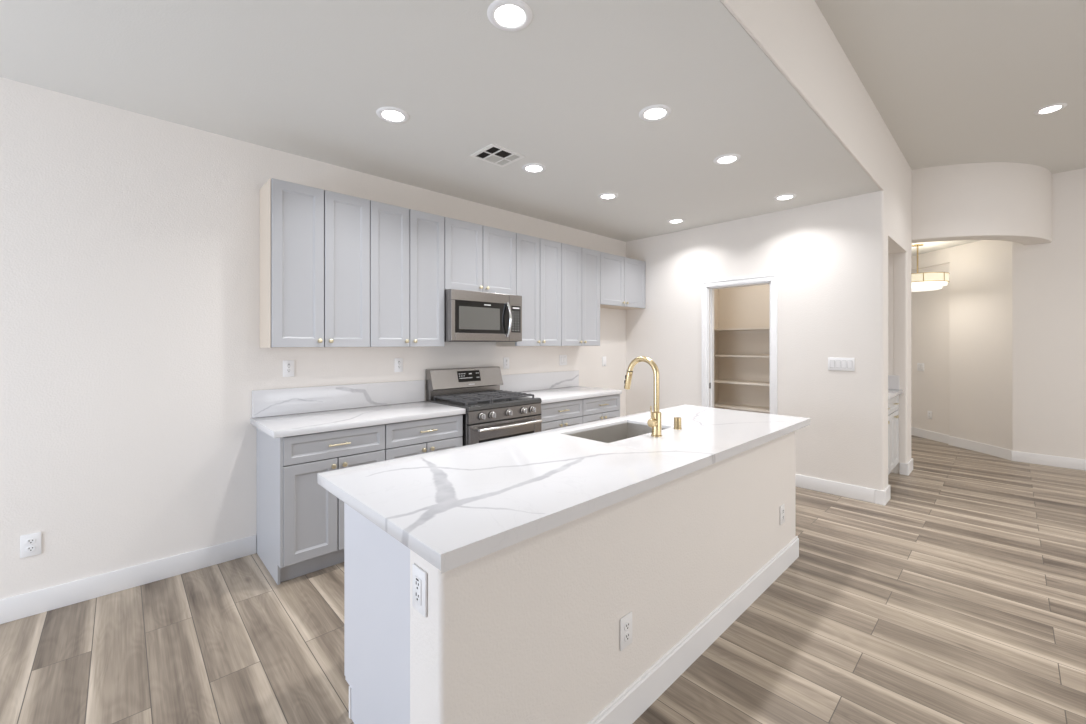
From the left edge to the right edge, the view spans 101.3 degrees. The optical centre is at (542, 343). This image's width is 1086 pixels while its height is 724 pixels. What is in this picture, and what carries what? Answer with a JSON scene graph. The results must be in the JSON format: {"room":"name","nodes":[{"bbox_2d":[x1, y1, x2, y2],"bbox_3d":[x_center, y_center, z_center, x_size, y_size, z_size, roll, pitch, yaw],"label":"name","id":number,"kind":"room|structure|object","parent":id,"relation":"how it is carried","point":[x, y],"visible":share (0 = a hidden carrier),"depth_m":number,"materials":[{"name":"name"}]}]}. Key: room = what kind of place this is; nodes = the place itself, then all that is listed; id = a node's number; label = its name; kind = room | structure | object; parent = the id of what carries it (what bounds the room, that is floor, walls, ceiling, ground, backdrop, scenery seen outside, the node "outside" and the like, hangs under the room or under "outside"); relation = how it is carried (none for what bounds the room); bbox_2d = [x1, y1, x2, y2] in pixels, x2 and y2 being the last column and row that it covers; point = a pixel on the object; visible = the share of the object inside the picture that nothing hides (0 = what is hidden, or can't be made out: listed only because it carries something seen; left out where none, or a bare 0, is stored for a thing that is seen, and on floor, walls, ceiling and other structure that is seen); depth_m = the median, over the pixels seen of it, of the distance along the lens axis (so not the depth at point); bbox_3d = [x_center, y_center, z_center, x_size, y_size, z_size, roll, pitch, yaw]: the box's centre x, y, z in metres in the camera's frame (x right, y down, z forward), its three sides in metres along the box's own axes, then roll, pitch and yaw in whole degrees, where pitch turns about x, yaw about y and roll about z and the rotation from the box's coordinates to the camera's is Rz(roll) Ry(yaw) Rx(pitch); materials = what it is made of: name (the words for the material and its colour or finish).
{"room":"kitchen","nodes":[
{"label":"kitchen","id":0,"kind":"room"},
{"bbox_2d":[0,77,625,599],"bbox_3d":[-1.877,-0.016,3.141,8.204,2.855,0.120,0,0,-44],"label":"wall","id":1,"kind":"structure","parent":0,"point":[132,359],"depth_m":2.62,"materials":[{"name":"white paint"}]},
{"bbox_2d":[20,532,40,557],"bbox_3d":[-2.657,1.045,2.309,0.072,0.116,0.011,0,0,-44],"label":"wall outlet","id":2,"kind":"object","parent":1,"relation":"attached to","point":[30,544],"visible":1,"depth_m":2.31,"materials":[{"name":"white plastic"}]},
{"bbox_2d":[26,546,35,551],"bbox_3d":[-2.655,1.065,2.307,0.033,0.033,0.004,0,0,-44],"label":"socket","id":3,"kind":"object","parent":2,"relation":"attached to","point":[28,548],"depth_m":2.31,"materials":[{"name":"grey plastic"}]},
{"bbox_2d":[26,538,35,544],"bbox_3d":[-2.655,1.026,2.307,0.033,0.033,0.004,0,0,-44],"label":"socket","id":4,"kind":"object","parent":2,"relation":"attached to","point":[29,541],"depth_m":2.31,"materials":[{"name":"grey plastic"}]},
{"bbox_2d":[0,535,255,623],"bbox_3d":[-3.332,1.350,1.667,3.864,0.122,0.013,0,0,-44],"label":"baseboard","id":5,"kind":"structure","parent":1,"relation":"attached to","point":[28,604],"depth_m":2.53,"materials":[{"name":"white paint"}]},
{"bbox_2d":[283,360,293,376],"bbox_3d":[-1.790,0.175,3.133,0.072,0.116,0.011,0,0,-44],"label":"wall outlet","id":6,"kind":"object","parent":1,"relation":"attached to","point":[288,365],"visible":1,"depth_m":3.13,"materials":[{"name":"white plastic"}]},
{"bbox_2d":[286,364,291,372],"bbox_3d":[-1.788,0.175,3.131,0.034,0.068,0.004,0,0,-44],"label":"socket","id":7,"kind":"object","parent":6,"relation":"attached to","point":[288,366],"depth_m":3.13,"materials":[{"name":"grey plastic"}]},
{"bbox_2d":[260,178,369,347],"bbox_3d":[-1.575,-0.508,3.108,0.628,1.070,0.341,0,0,-44],"label":"upper cabinet","id":8,"kind":"object","parent":1,"relation":"attached to","point":[315,242],"visible":1,"depth_m":2.97,"materials":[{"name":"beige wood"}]},
{"bbox_2d":[252,380,424,417],"bbox_3d":[-1.488,0.406,3.414,1.266,0.183,0.020,0,0,-44],"label":"backsplash","id":9,"kind":"structure","parent":1,"relation":"attached to","point":[285,401],"depth_m":3.33,"materials":[{"name":"stone"}]},
{"bbox_2d":[395,358,402,371],"bbox_3d":[-1.197,0.178,3.696,0.072,0.116,0.011,0,0,-44],"label":"wall outlet","id":10,"kind":"object","parent":1,"relation":"attached to","point":[398,361],"visible":1,"depth_m":3.69,"materials":[{"name":"white plastic"}]},
{"bbox_2d":[397,361,400,368],"bbox_3d":[-1.195,0.178,3.694,0.034,0.068,0.004,0,0,-44],"label":"socket","id":11,"kind":"object","parent":10,"relation":"attached to","point":[398,362],"depth_m":3.69,"materials":[{"name":"grey plastic"}]},
{"bbox_2d":[370,200,443,346],"bbox_3d":[-1.124,-0.508,3.537,0.613,1.070,0.341,0,0,-44],"label":"upper cabinet","id":12,"kind":"object","parent":1,"relation":"attached to","point":[407,245],"visible":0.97,"depth_m":3.40,"materials":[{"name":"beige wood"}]},
{"bbox_2d":[444,217,515,294],"bbox_3d":[-0.624,-0.744,4.012,0.763,0.599,0.341,0,0,-44],"label":"upper cabinet","id":13,"kind":"object","parent":1,"relation":"attached to","point":[480,258],"visible":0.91,"depth_m":3.88,"materials":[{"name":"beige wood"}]},
{"bbox_2d":[444,289,521,341],"bbox_3d":[-0.582,-0.230,3.969,0.759,0.426,0.461,0,0,-44],"label":"microwave","id":14,"kind":"object","parent":13,"relation":"attached to","point":[469,316],"visible":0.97,"depth_m":3.79,"materials":[{"name":"metal"}]},
{"bbox_2d":[503,357,508,368],"bbox_3d":[-0.368,0.196,4.484,0.072,0.116,0.011,0,0,-44],"label":"wall outlet","id":15,"kind":"object","parent":1,"relation":"attached to","point":[505,359],"visible":1,"depth_m":4.48,"materials":[{"name":"white plastic"}]},
{"bbox_2d":[496,233,560,345],"bbox_3d":[-0.125,-0.508,4.486,0.609,1.070,0.341,0,0,-44],"label":"upper cabinet","id":16,"kind":"object","parent":1,"relation":"attached to","point":[538,260],"visible":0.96,"depth_m":4.37,"materials":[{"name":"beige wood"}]},
{"bbox_2d":[500,370,578,391],"bbox_3d":[-0.019,0.406,4.809,1.197,0.183,0.020,0,0,-44],"label":"backsplash","id":17,"kind":"structure","parent":1,"relation":"attached to","point":[561,379],"depth_m":4.78,"materials":[{"name":"stone"}]},
{"bbox_2d":[559,355,566,364],"bbox_3d":[0.232,0.186,5.052,0.118,0.120,0.014,0,0,-44],"label":"light switch","id":18,"kind":"object","parent":1,"relation":"attached to","point":[562,358],"visible":1,"depth_m":5.04,"materials":[{"name":"white plastic"}]},
{"bbox_2d":[561,243,599,345],"bbox_3d":[0.324,-0.508,4.913,0.626,1.070,0.341,0,0,-44],"label":"upper cabinet","id":19,"kind":"object","parent":1,"relation":"attached to","point":[580,267],"visible":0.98,"depth_m":4.79,"materials":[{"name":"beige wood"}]},
{"bbox_2d":[602,356,605,365],"bbox_3d":[0.767,0.221,5.562,0.076,0.120,0.010,0,0,-44],"label":"outlet","id":20,"kind":"object","parent":1,"relation":"attached to","point":[604,357],"visible":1,"depth_m":5.56,"materials":[{"name":"white plastic"}]},
{"bbox_2d":[600,252,645,309],"bbox_3d":[0.880,-0.744,5.441,0.903,0.599,0.341,0,0,-44],"label":"upper cabinet","id":21,"kind":"object","parent":1,"relation":"attached to","point":[622,279],"visible":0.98,"depth_m":5.32,"materials":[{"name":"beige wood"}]},
{"bbox_2d":[0,0,880,241],"bbox_3d":[-0.919,-1.394,2.125,8.194,0.100,2.773,0,0,-44],"label":"ceiling","id":22,"kind":"structure","parent":0,"point":[566,91],"depth_m":2.36,"materials":[{"name":"white paint"}]},
{"bbox_2d":[376,107,408,122],"bbox_3d":[-0.882,-1.339,2.615,0.186,0.009,0.186,0,0,-44],"label":"recessed light","id":23,"kind":"object","parent":22,"relation":"in","point":[389,114],"visible":1,"depth_m":2.60,"materials":[{"name":"white"}]},
{"bbox_2d":[470,143,524,166],"bbox_3d":[-0.324,-1.340,3.179,0.296,0.007,0.262,0,0,-44],"label":"ceiling vent","id":24,"kind":"object","parent":22,"relation":"in","point":[494,154],"visible":1,"depth_m":3.17,"materials":[{"name":"white metal"}]},
{"bbox_2d":[487,0,532,31],"bbox_3d":[-0.135,-1.339,1.819,0.186,0.009,0.186,0,0,-44],"label":"recessed light","id":25,"kind":"object","parent":22,"relation":"in","point":[506,15],"visible":1,"depth_m":1.81,"materials":[{"name":"white paint"}]},
{"bbox_2d":[522,163,545,172],"bbox_3d":[-0.069,-1.339,3.405,0.186,0.009,0.186,0,0,-44],"label":"recessed light","id":26,"kind":"object","parent":22,"relation":"in","point":[531,167],"visible":1,"depth_m":3.39,"materials":[{"name":"white"}]},
{"bbox_2d":[598,193,617,199],"bbox_3d":[0.592,-1.339,4.051,0.186,0.009,0.186,0,0,-44],"label":"recessed light","id":27,"kind":"object","parent":22,"relation":"in","point":[605,196],"visible":1,"depth_m":4.04,"materials":[{"name":"white"}]},
{"bbox_2d":[639,104,671,121],"bbox_3d":[0.653,-1.339,2.593,0.186,0.009,0.186,0,0,-44],"label":"recessed light","id":28,"kind":"object","parent":22,"relation":"in","point":[658,112],"visible":1,"depth_m":2.58,"materials":[{"name":"white"}]},
{"bbox_2d":[667,219,684,223],"bbox_3d":[1.458,-1.339,4.876,0.186,0.009,0.186,0,0,-44],"label":"recessed light","id":29,"kind":"object","parent":22,"relation":"in","point":[672,221],"visible":1,"depth_m":4.87,"materials":[{"name":"white"}]},
{"bbox_2d":[713,154,740,164],"bbox_3d":[1.339,-1.339,3.239,0.186,0.009,0.186,0,0,-44],"label":"recessed light","id":30,"kind":"object","parent":22,"relation":"in","point":[725,159],"visible":1,"depth_m":3.23,"materials":[{"name":"white"}]},
{"bbox_2d":[774,194,796,200],"bbox_3d":[2.218,-1.339,4.078,0.186,0.009,0.186,0,0,-44],"label":"recessed light","id":31,"kind":"object","parent":22,"relation":"in","point":[782,197],"visible":1,"depth_m":4.07,"materials":[{"name":"white"}]},
{"bbox_2d":[0,435,1085,723],"bbox_3d":[2.817,1.471,1.608,12.900,0.120,9.050,0,0,-44],"label":"floor","id":32,"kind":"structure","parent":0,"point":[959,598],"depth_m":2.17,"materials":[{"name":"brown wood"}]},
{"bbox_2d":[257,424,384,584],"bbox_3d":[-1.483,0.975,2.982,0.624,0.872,0.652,0,0,-44],"label":"base cabinet","id":33,"kind":"object","parent":32,"relation":"on","point":[300,523],"visible":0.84,"depth_m":2.71,"materials":[{"name":"grey wood"}]},
{"bbox_2d":[250,380,465,437],"bbox_3d":[-1.276,0.425,3.190,1.285,0.223,0.636,0,0,-44],"label":"countertop","id":34,"kind":"structure","parent":33,"relation":"on","point":[285,412],"depth_m":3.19,"materials":[{"name":"stone"}]},
{"bbox_2d":[344,503,409,723],"bbox_3d":[0.362,0.975,2.397,2.574,0.872,0.665,0,0,-44],"label":"base cabinet","id":35,"kind":"object","parent":32,"relation":"on","point":[376,564],"visible":0.02,"depth_m":1.52,"materials":[{"name":"white"}]},
{"bbox_2d":[317,404,809,572],"bbox_3d":[0.457,0.517,2.334,2.788,0.045,0.917,0,0,-44],"label":"countertop","id":36,"kind":"structure","parent":35,"relation":"on","point":[453,508],"depth_m":1.66,"materials":[{"name":"stone"}]},
{"bbox_2d":[568,422,666,442],"bbox_3d":[0.438,0.643,2.567,0.636,0.256,0.339,0,0,-44],"label":"sink","id":37,"kind":"object","parent":36,"relation":"in","point":[613,433],"visible":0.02,"depth_m":2.79,"materials":[{"name":"metal"}]},
{"bbox_2d":[624,356,661,436],"bbox_3d":[0.539,0.283,2.453,0.088,0.428,0.239,0,0,-44],"label":"faucet","id":38,"kind":"object","parent":36,"relation":"on","point":[654,422],"visible":1,"depth_m":2.38,"materials":[{"name":"gold metal"}]},
{"bbox_2d":[674,417,681,429],"bbox_3d":[0.784,0.463,2.590,0.045,0.068,0.045,0,0,-44],"label":"air gap cap","id":39,"kind":"object","parent":36,"relation":"on","point":[677,420],"visible":1,"depth_m":2.57,"materials":[{"name":"gold metal"}]},
{"bbox_2d":[384,414,462,460],"bbox_3d":[-1.034,0.975,3.409,0.611,0.872,0.652,0,0,-44],"label":"base cabinet","id":40,"kind":"object","parent":32,"relation":"on","point":[408,438],"visible":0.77,"depth_m":3.17,"materials":[{"name":"grey wood"}]},
{"bbox_2d":[426,366,541,445],"bbox_3d":[-0.488,0.817,3.853,0.758,1.188,0.742,0,0,-44],"label":"gas range","id":41,"kind":"object","parent":32,"relation":"on","point":[492,413],"visible":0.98,"depth_m":3.78,"materials":[{"name":"metal"}]},
{"bbox_2d":[430,397,541,411],"bbox_3d":[-0.488,0.499,3.853,0.758,0.045,0.590,0,0,-44],"label":"cooktop","id":42,"kind":"object","parent":41,"relation":"in","point":[509,403],"depth_m":3.66,"materials":[{"name":"grey metal"}]},
{"bbox_2d":[541,399,582,430],"bbox_3d":[-0.021,0.975,4.371,0.586,0.872,0.652,0,0,-44],"label":"base cabinet","id":43,"kind":"object","parent":32,"relation":"on","point":[554,415],"visible":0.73,"depth_m":4.16,"materials":[{"name":"grey wood"}]},
{"bbox_2d":[500,370,621,403],"bbox_3d":[0.191,0.425,4.583,1.203,0.223,0.636,0,0,-44],"label":"countertop","id":44,"kind":"structure","parent":43,"relation":"on","point":[551,387],"depth_m":4.66,"materials":[{"name":"stone"}]},
{"bbox_2d":[582,394,619,423],"bbox_3d":[0.412,0.975,4.782,0.603,0.872,0.652,0,0,-44],"label":"base cabinet","id":45,"kind":"object","parent":32,"relation":"on","point":[602,407],"visible":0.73,"depth_m":4.55,"materials":[{"name":"grey wood"}]},
{"bbox_2d":[410,431,798,723],"bbox_3d":[0.660,0.974,2.092,2.682,0.874,0.186,0,0,-44],"label":"wall","id":46,"kind":"structure","parent":32,"relation":"on","point":[527,631],"depth_m":1.56,"materials":[{"name":"white paint"}]},
{"bbox_2d":[412,564,426,617],"bbox_3d":[-0.329,0.654,1.180,0.011,0.116,0.072,0,0,-44],"label":"wall outlet","id":47,"kind":"object","parent":46,"relation":"attached to","point":[419,576],"visible":1,"depth_m":1.17,"materials":[{"name":"white plastic"}]},
{"bbox_2d":[415,576,420,605],"bbox_3d":[-0.331,0.654,1.178,0.004,0.068,0.034,0,0,-44],"label":"socket","id":48,"kind":"object","parent":47,"relation":"attached to","point":[417,578],"depth_m":1.18,"materials":[{"name":"grey plastic"}]},
{"bbox_2d":[620,611,631,650],"bbox_3d":[0.308,1.059,1.639,0.072,0.116,0.011,0,0,-44],"label":"wall outlet","id":49,"kind":"object","parent":46,"relation":"attached to","point":[625,621],"visible":1,"depth_m":1.63,"materials":[{"name":"white plastic"}]},
{"bbox_2d":[624,632,629,641],"bbox_3d":[0.309,1.079,1.637,0.033,0.033,0.004,0,0,-44],"label":"socket","id":50,"kind":"object","parent":49,"relation":"attached to","point":[626,634],"depth_m":1.63,"materials":[{"name":"grey plastic"}]},
{"bbox_2d":[624,621,629,630],"bbox_3d":[0.309,1.040,1.637,0.033,0.033,0.004,0,0,-44],"label":"socket","id":51,"kind":"object","parent":49,"relation":"attached to","point":[626,623],"depth_m":1.63,"materials":[{"name":"grey plastic"}]},
{"bbox_2d":[780,504,784,524],"bbox_3d":[1.484,1.058,2.756,0.072,0.116,0.011,0,0,-44],"label":"wall outlet","id":52,"kind":"object","parent":46,"relation":"attached to","point":[782,507],"visible":1,"depth_m":2.75,"materials":[{"name":"white plastic"}]},
{"bbox_2d":[888,395,898,474],"bbox_3d":[3.283,0.975,4.677,1.039,0.872,0.646,0,0,-44],"label":"base cabinet","id":53,"kind":"object","parent":32,"relation":"on","point":[893,404],"visible":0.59,"depth_m":4.61,"materials":[{"name":"grey paint"}]},
{"bbox_2d":[888,375,902,399],"bbox_3d":[3.283,0.442,4.677,1.041,0.190,0.649,0,0,-44],"label":"countertop","id":54,"kind":"structure","parent":53,"relation":"on","point":[893,380],"depth_m":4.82,"materials":[{"name":"stone"}]},
{"bbox_2d":[714,284,769,413],"bbox_3d":[2.421,0.161,5.193,0.736,2.500,1.205,0,0,-44],"label":"wall","id":55,"kind":"structure","parent":0,"point":[748,306],"depth_m":5.55,"materials":[{"name":"beige paint"}]},
{"bbox_2d":[714,327,769,333],"bbox_3d":[2.536,-0.155,5.286,0.299,0.055,1.066,0,0,-44],"label":"shelf","id":56,"kind":"object","parent":55,"relation":"attached to","point":[729,330],"visible":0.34,"depth_m":5.44,"materials":[{"name":"beige paint"}]},
{"bbox_2d":[714,403,769,412],"bbox_3d":[2.536,0.791,5.286,0.299,0.055,1.066,0,0,-44],"label":"shelf","id":57,"kind":"object","parent":55,"relation":"attached to","point":[721,405],"visible":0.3,"depth_m":5.33,"materials":[{"name":"beige paint"}]},
{"bbox_2d":[714,379,769,386],"bbox_3d":[2.536,0.489,5.286,0.299,0.055,1.066,0,0,-44],"label":"shelf","id":58,"kind":"object","parent":55,"relation":"attached to","point":[717,381],"visible":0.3,"depth_m":5.39,"materials":[{"name":"beige paint"}]},
{"bbox_2d":[714,354,769,359],"bbox_3d":[2.536,0.167,5.286,0.299,0.055,1.066,0,0,-44],"label":"shelf","id":59,"kind":"object","parent":55,"relation":"attached to","point":[716,356],"visible":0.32,"depth_m":5.40,"materials":[{"name":"beige paint"}]},
{"bbox_2d":[626,194,864,486],"bbox_3d":[2.019,0.009,5.002,0.130,2.805,2.669,0,0,-44],"label":"wall","id":60,"kind":"structure","parent":0,"point":[816,252],"depth_m":4.44,"materials":[{"name":"white paint"}]},
{"bbox_2d":[702,274,777,414],"bbox_3d":[2.147,0.353,4.853,0.154,2.115,0.808,0,0,-44],"label":"trim","id":61,"kind":"structure","parent":60,"relation":"attached to","point":[708,287],"depth_m":4.96,"materials":[{"name":"white paint"}]},
{"bbox_2d":[795,474,874,502],"bbox_3d":[2.012,1.350,4.906,0.013,0.122,2.678,0,0,-44],"label":"baseboard","id":62,"kind":"structure","parent":60,"relation":"attached to","point":[816,484],"depth_m":4.14,"materials":[{"name":"white paint"}]},
{"bbox_2d":[828,357,854,370],"bbox_3d":[2.761,0.190,4.116,0.014,0.120,0.204,0,0,-44],"label":"light switch","id":63,"kind":"object","parent":60,"relation":"attached to","point":[840,364],"visible":1,"depth_m":4.11,"materials":[{"name":"white plastic"}]},
{"bbox_2d":[720,0,911,489],"bbox_3d":[0.565,-0.281,1.690,9.747,3.384,0.130,0,0,-44],"label":"wall","id":64,"kind":"structure","parent":0,"point":[795,35],"depth_m":3.90,"materials":[{"name":"white paint"}]},
{"bbox_2d":[875,485,890,504],"bbox_3d":[3.050,1.350,3.994,0.262,0.122,0.073,0,0,-44],"label":"baseboard","id":65,"kind":"structure","parent":64,"relation":"attached to","point":[882,497],"depth_m":3.92,"materials":[{"name":"white paint"}]},
{"bbox_2d":[900,458,912,474],"bbox_3d":[4.009,1.350,4.906,0.350,0.122,0.075,0,0,-44],"label":"baseboard","id":66,"kind":"structure","parent":64,"relation":"attached to","point":[905,468],"depth_m":4.79,"materials":[{"name":"white paint"}]},
{"bbox_2d":[888,254,892,472],"bbox_3d":[3.241,0.189,4.721,1.223,2.445,0.599,0,0,-44],"label":"wall","id":67,"kind":"structure","parent":0,"point":[890,256],"depth_m":4.88,"materials":[{"name":"white paint"}]},
{"bbox_2d":[888,375,898,389],"bbox_3d":[3.273,0.422,4.688,1.041,0.150,0.619,0,0,-44],"label":"backsplash","id":68,"kind":"structure","parent":67,"relation":"attached to","point":[893,380],"depth_m":4.84,"materials":[{"name":"stone"}]},
{"bbox_2d":[911,263,948,434],"bbox_3d":[5.802,0.136,7.301,0.200,2.550,2.210,0,0,-1],"label":"wall","id":69,"kind":"structure","parent":0,"point":[929,309],"depth_m":6.58,"materials":[{"name":"white paint"}]},
{"bbox_2d":[917,363,923,370],"bbox_3d":[5.701,0.353,6.720,0.015,0.120,0.118,0,0,-1],"label":"light switch","id":70,"kind":"object","parent":69,"relation":"attached to","point":[920,366],"visible":1,"depth_m":6.72,"materials":[{"name":"white plastic"}]},
{"bbox_2d":[912,240,980,255],"bbox_3d":[4.806,-1.364,6.484,3.300,0.050,3.020,0,0,-44],"label":"ceiling","id":71,"kind":"structure","parent":0,"point":[927,247],"depth_m":6.07,"materials":[{"name":"white paint"}]},
{"bbox_2d":[911,244,948,291],"bbox_3d":[5.067,-1.028,6.020,0.638,0.619,0.638,0,0,-44],"label":"pendant lamp","id":72,"kind":"object","parent":71,"relation":"hanging from","point":[924,281],"visible":0.61,"depth_m":5.77,"materials":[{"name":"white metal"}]},
{"bbox_2d":[911,281,947,291],"bbox_3d":[5.067,-0.761,6.020,0.600,0.084,0.600,0,0,-44],"label":"diffuser","id":73,"kind":"object","parent":72,"relation":"attached to","point":[916,286],"depth_m":5.79,"materials":[{"name":"white"}]},
{"bbox_2d":[815,0,1085,173],"bbox_3d":[3.826,-2.003,0.546,12.900,0.100,6.121,0,0,-44],"label":"ceiling","id":74,"kind":"structure","parent":0,"point":[952,82],"depth_m":3.21,"materials":[{"name":"white paint"}]},
{"bbox_2d":[1034,103,1066,114],"bbox_3d":[4.221,-1.948,3.704,0.186,0.009,0.186,0,0,-44],"label":"recessed light","id":75,"kind":"object","parent":74,"relation":"in","point":[1052,108],"visible":1,"depth_m":3.69,"materials":[{"name":"white"}]},
{"bbox_2d":[911,240,1010,449],"bbox_3d":[5.789,0.021,6.864,0.284,2.780,3.084,0,0,0],"label":"wall","id":76,"kind":"structure","parent":0,"point":[979,271],"depth_m":5.80,"materials":[{"name":"white paint"}]},
{"bbox_2d":[911,427,1011,459],"bbox_3d":[5.690,1.350,6.830,0.063,0.122,2.948,0,0,1],"label":"baseboard","id":77,"kind":"structure","parent":76,"relation":"attached to","point":[1000,452],"depth_m":5.99,"materials":[{"name":"white paint"}]},
{"bbox_2d":[912,162,1051,244],"bbox_3d":[4.862,-1.563,5.083,2.091,0.799,0.581,0,0,2],"label":"wall","id":78,"kind":"structure","parent":0,"point":[1001,201],"depth_m":4.84,"materials":[{"name":"white paint"}]},
{"bbox_2d":[1011,168,1085,459],"bbox_3d":[7.509,-0.281,3.479,0.120,3.384,5.300,0,0,-44],"label":"wall","id":79,"kind":"structure","parent":0,"point":[1048,280],"depth_m":5.12,"materials":[{"name":"white paint"}]},
{"bbox_2d":[1011,451,1085,470],"bbox_3d":[7.426,1.350,3.469,0.013,0.122,5.200,0,0,-44],"label":"baseboard","id":80,"kind":"structure","parent":79,"relation":"attached to","point":[1040,459],"depth_m":5.13,"materials":[{"name":"white paint"}]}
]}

